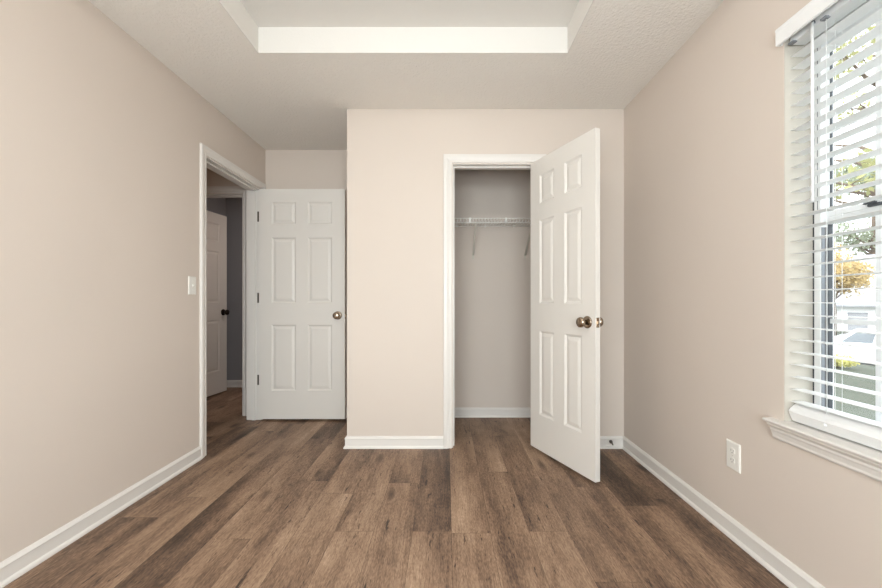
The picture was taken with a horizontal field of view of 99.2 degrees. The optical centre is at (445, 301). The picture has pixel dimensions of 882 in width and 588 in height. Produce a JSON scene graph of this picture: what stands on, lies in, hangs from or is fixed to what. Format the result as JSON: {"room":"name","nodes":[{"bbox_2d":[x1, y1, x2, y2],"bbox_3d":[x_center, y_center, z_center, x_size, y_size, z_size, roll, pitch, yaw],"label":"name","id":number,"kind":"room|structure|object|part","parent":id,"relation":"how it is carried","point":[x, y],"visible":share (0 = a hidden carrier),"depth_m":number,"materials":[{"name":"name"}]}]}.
{"room":"empty bedroom","nodes":[
{"label":"empty bedroom","id":0,"kind":"room"},
{"bbox_2d":[0,0,265,561],"bbox_3d":[-1.712,-0.250,1.214,0.124,2.600,4.628,0,0,0],"label":"wall","id":1,"kind":"structure","parent":0,"point":[100,140],"depth_m":1.74,"materials":[{"name":"paint"}]},
{"bbox_2d":[0,446,202,587],"bbox_3d":[-1.639,1.007,0.755,0.021,0.086,3.511,0,0,0],"label":"baseboard","id":2,"kind":"structure","parent":1,"relation":"attached to","point":[18,564],"depth_m":1.71,"materials":[{"name":"paint"}]},
{"bbox_2d":[188,276,195,294],"bbox_3d":[-1.641,-0.107,2.435,0.018,0.118,0.074,0,0,0],"label":"light switch","id":3,"kind":"object","parent":1,"relation":"attached to","point":[191,280],"visible":1,"depth_m":2.43,"materials":[{"name":"white plastic"}]},
{"bbox_2d":[200,143,265,457],"bbox_3d":[-1.704,-0.008,2.959,0.142,2.116,0.897,0,0,0],"label":"door frame","id":4,"kind":"structure","parent":1,"relation":"attached to","point":[205,152],"depth_m":3.02,"materials":[{"name":"paint"}]},
{"bbox_2d":[207,198,225,215],"bbox_3d":[-2.770,-0.250,4.107,0.100,2.600,1.045,0,0,0],"label":"wall","id":5,"kind":"structure","parent":0,"point":[216,205],"depth_m":4.46,"materials":[{"name":"grey paint"}]},
{"bbox_2d":[207,210,229,396],"bbox_3d":[-2.621,0.018,3.988,0.171,2.025,0.811,0,0,6],"label":"door","id":6,"kind":"structure","parent":5,"relation":"in","point":[217,312],"depth_m":4.21,"materials":[{"name":"paint"}]},
{"bbox_2d":[226,198,241,379],"bbox_3d":[-1.885,-0.250,4.680,1.870,2.600,0.100,0,0,0],"label":"wall","id":7,"kind":"structure","parent":0,"point":[233,205],"depth_m":4.63,"materials":[{"name":"grey paint"}]},
{"bbox_2d":[227,380,241,386],"bbox_3d":[-1.885,1.007,4.620,1.670,0.086,0.021,0,0,0],"label":"baseboard","id":8,"kind":"structure","parent":7,"relation":"attached to","point":[230,383],"depth_m":4.62,"materials":[{"name":"paint"}]},
{"bbox_2d":[207,150,530,406],"bbox_3d":[-0.985,-0.250,3.506,4.631,2.600,0.157,0,0,0],"label":"wall","id":9,"kind":"structure","parent":0,"point":[492,289],"depth_m":3.43,"materials":[{"name":"paint"}]},
{"bbox_2d":[207,186,246,415],"bbox_3d":[-2.284,-0.008,3.517,0.947,2.116,0.138,0,0,0],"label":"door frame","id":10,"kind":"structure","parent":9,"relation":"attached to","point":[210,189],"depth_m":3.46,"materials":[{"name":"paint"}]},
{"bbox_2d":[257,189,345,418],"bbox_3d":[-1.280,0.018,3.318,0.799,2.025,0.171,0,0,0],"label":"door","id":11,"kind":"structure","parent":9,"relation":"in","point":[301,297],"depth_m":3.30,"materials":[{"name":"paint"}]},
{"bbox_3d":[-0.952,0.118,3.265,0.061,0.061,0.064,0,0,0],"label":"knob","id":12,"kind":"part","parent":11,"relation":"part of","materials":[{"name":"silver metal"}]},
{"bbox_2d":[3,387,788,587],"bbox_3d":[-1.028,1.110,1.810,4.658,0.120,5.820,0,0,0],"label":"floor","id":13,"kind":"structure","parent":0,"point":[270,503],"depth_m":1.75,"materials":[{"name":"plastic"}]},
{"bbox_2d":[88,0,723,149],"bbox_3d":[-0.975,-1.519,1.805,4.851,0.262,5.850,0,0,0],"label":"ceiling","id":14,"kind":"structure","parent":0,"point":[288,74],"depth_m":2.09,"materials":[{"name":"paint"}]},
{"bbox_2d":[347,109,623,447],"bbox_3d":[0.294,-0.250,3.074,2.014,2.600,0.748,0,0,0],"label":"wall","id":15,"kind":"structure","parent":0,"point":[395,156],"depth_m":2.70,"materials":[{"name":"paint"}]},
{"bbox_2d":[343,436,442,448],"bbox_3d":[-0.377,1.007,3.054,0.715,0.086,0.749,0,0,0],"label":"baseboard","id":16,"kind":"structure","parent":15,"relation":"attached to","point":[351,442],"depth_m":2.69,"materials":[{"name":"paint"}]},
{"bbox_2d":[454,407,530,417],"bbox_3d":[0.339,1.007,3.119,1.884,0.086,0.618,0,0,0],"label":"baseboard","id":17,"kind":"structure","parent":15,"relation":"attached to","point":[459,412],"depth_m":3.42,"materials":[{"name":"paint"}]},
{"bbox_2d":[454,217,530,258],"bbox_3d":[0.339,-0.548,3.262,1.874,0.310,0.330,0,0,0],"label":"wire shelf","id":18,"kind":"object","parent":15,"relation":"attached to","point":[469,218],"visible":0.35,"depth_m":3.18,"materials":[{"name":"white metal"}]},
{"bbox_2d":[443,154,545,448],"bbox_3d":[0.350,-0.005,2.755,0.739,2.111,0.143,0,0,0],"label":"door frame","id":19,"kind":"structure","parent":15,"relation":"attached to","point":[448,159],"depth_m":2.69,"materials":[{"name":"paint"}]},
{"bbox_2d":[531,127,603,482],"bbox_3d":[0.743,0.018,2.436,0.171,2.025,0.655,0,0,-23],"label":"door","id":20,"kind":"structure","parent":15,"relation":"in","point":[566,321],"depth_m":2.36,"materials":[{"name":"paint"}]},
{"bbox_3d":[0.794,0.118,2.180,0.064,0.061,0.061,0,0,-23],"label":"knob","id":21,"kind":"part","parent":20,"relation":"part of","materials":[{"name":"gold metal"}]},
{"bbox_2d":[600,436,622,448],"bbox_3d":[0.995,1.007,2.689,0.550,0.086,0.021,0,0,0],"label":"baseboard","id":22,"kind":"structure","parent":15,"relation":"attached to","point":[604,440],"depth_m":2.69,"materials":[{"name":"paint"}]},
{"bbox_2d":[624,0,881,587],"bbox_3d":[1.366,0.050,1.214,0.170,3.200,4.628,0,0,0],"label":"wall","id":23,"kind":"structure","parent":0,"point":[704,137],"depth_m":1.73,"materials":[{"name":"paint"}]},
{"bbox_2d":[622,436,824,587],"bbox_3d":[1.270,1.007,0.850,0.021,0.086,3.700,0,0,0],"label":"baseboard","id":24,"kind":"structure","parent":23,"relation":"attached to","point":[792,576],"depth_m":1.67,"materials":[{"name":"paint"}]},
{"bbox_2d":[726,438,740,473],"bbox_3d":[1.277,0.684,1.669,0.008,0.124,0.080,0,0,0],"label":"wall outlet","id":25,"kind":"object","parent":23,"relation":"attached to","point":[733,450],"visible":1,"depth_m":1.66,"materials":[{"name":"white plastic"}]},
{"bbox_2d":[762,0,881,481],"bbox_3d":[1.346,-0.241,1.040,0.210,1.540,0.865,0,0,0],"label":"window","id":26,"kind":"structure","parent":23,"relation":"in","point":[865,460],"depth_m":1.40,"materials":[{"name":"white plastic"}]},
{"bbox_3d":[1.319,0.461,1.040,0.156,0.018,0.865,0,0,0],"label":"sill","id":27,"kind":"part","parent":26,"relation":"part of","materials":[{"name":"paint"}]},
{"bbox_2d":[775,0,881,450],"bbox_3d":[1.305,-0.297,1.040,0.094,1.486,0.787,0,0,0],"label":"window blind","id":28,"kind":"object","parent":26,"relation":"attached to","point":[817,16],"visible":1,"depth_m":1.27,"materials":[{"name":"white plastic"}]},
{"bbox_3d":[1.323,-0.292,1.278,0.056,1.355,0.002,0,0,0],"label":"ladder cord","id":29,"kind":"part","parent":28,"relation":"part of","materials":[{"name":"white fabric"}]},
{"bbox_3d":[1.323,-0.292,1.274,0.002,1.355,0.001,0,0,15],"label":"lift cord","id":30,"kind":"part","parent":28,"relation":"part of","materials":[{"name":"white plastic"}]},
{"bbox_3d":[1.321,0.414,1.040,0.063,0.064,0.745,0,0,0],"label":"rail","id":31,"kind":"part","parent":28,"relation":"part of","materials":[{"name":"white plastic"}]},
{"bbox_3d":[1.411,-0.280,1.040,0.047,1.452,0.747,0,0,0],"label":"frame","id":32,"kind":"part","parent":26,"relation":"part of","materials":[{"name":"white plastic"}]},
{"bbox_3d":[1.421,-0.644,1.040,0.024,0.664,0.694,0,0,0],"label":"sash","id":33,"kind":"part","parent":26,"relation":"part of","materials":[{"name":"white plastic"}]},
{"bbox_3d":[1.421,0.057,1.040,0.024,0.738,0.694,0,0,0],"label":"sash","id":34,"kind":"part","parent":26,"relation":"part of","materials":[{"name":"white plastic"}]},
{"bbox_2d":[829,19,881,199],"bbox_3d":[1.417,-0.640,1.040,0.005,0.612,0.688,0,0,0],"label":"window pane","id":35,"kind":"object","parent":26,"relation":"attached to","point":[878,144],"depth_m":1.24,"materials":[{"name":"clear glass"}]},
{"bbox_2d":[830,214,881,421],"bbox_3d":[1.417,0.060,1.040,0.005,0.692,0.688,0,0,0],"label":"window pane","id":36,"kind":"object","parent":26,"relation":"attached to","point":[877,323],"depth_m":1.24,"materials":[{"name":"clear glass"}]},
{"label":"outside","id":37,"kind":"structure","parent":0,"visible":0},
{"bbox_3d":[51.000,2.775,25.000,58.000,0.950,110.000,0,0,0],"label":"ground","id":38,"kind":"structure","parent":37,"visible":0},
{"bbox_2d":[834,243,874,335],"bbox_3d":[25.110,-0.677,24.580,5.612,6.563,4.331,0,0,-22],"label":"autumn tree","id":39,"kind":"object","parent":38,"relation":"on","point":[852,267],"visible":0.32,"depth_m":23.49,"materials":[{"name":"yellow plant"}]},
{"bbox_2d":[834,157,874,255],"bbox_3d":[44.080,-6.361,37.804,11.753,17.931,10.467,0,0,-40],"label":"shade tree","id":40,"kind":"object","parent":38,"relation":"on","point":[863,238],"visible":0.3,"depth_m":38.33,"materials":[{"name":"green plant"}]},
{"bbox_2d":[836,254,874,329],"bbox_3d":[36.297,-0.650,32.989,10.100,7.200,15.000,0,0,-42],"label":"house","id":41,"kind":"structure","parent":38,"relation":"on","point":[849,309],"depth_m":30.57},
{"bbox_3d":[32.970,1.875,30.040,0.110,2.050,1.100,0,0,-42],"label":"door","id":42,"kind":"part","parent":41,"relation":"part of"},
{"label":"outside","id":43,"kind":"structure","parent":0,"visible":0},
{"bbox_2d":[834,363,874,420],"bbox_3d":[7.676,1.946,7.000,12.449,1.150,42.000,0,0,0],"label":"ground","id":44,"kind":"structure","parent":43,"point":[859,382],"depth_m":7.00,"materials":[{"name":"green plant"}]},
{"bbox_2d":[834,354,859,367],"bbox_3d":[11.107,1.687,10.607,0.833,0.447,0.848,0,0,0],"label":"shrub","id":45,"kind":"object","parent":44,"relation":"on","point":[846,363],"visible":0.38,"depth_m":10.42,"materials":[{"name":"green plant"}]},
{"bbox_2d":[834,24,874,205],"bbox_3d":[11.008,-4.120,8.272,5.743,12.506,7.574,0,0,30],"label":"street tree","id":46,"kind":"object","parent":44,"relation":"on","point":[870,191],"visible":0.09,"depth_m":8.37,"materials":[{"name":"green plant"}]},
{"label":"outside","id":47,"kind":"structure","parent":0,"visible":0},
{"bbox_3d":[18.050,2.650,13.000,7.900,0.200,54.000,0,0,0],"label":"street","id":48,"kind":"object","parent":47,"visible":0},
{"bbox_2d":[834,328,874,361],"bbox_3d":[16.844,1.819,15.174,2.100,1.459,4.550,0,0,-43],"label":"car","id":49,"kind":"object","parent":48,"relation":"on","point":[863,339],"visible":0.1,"depth_m":14.71,"materials":[{"name":"white metal"}]}
]}

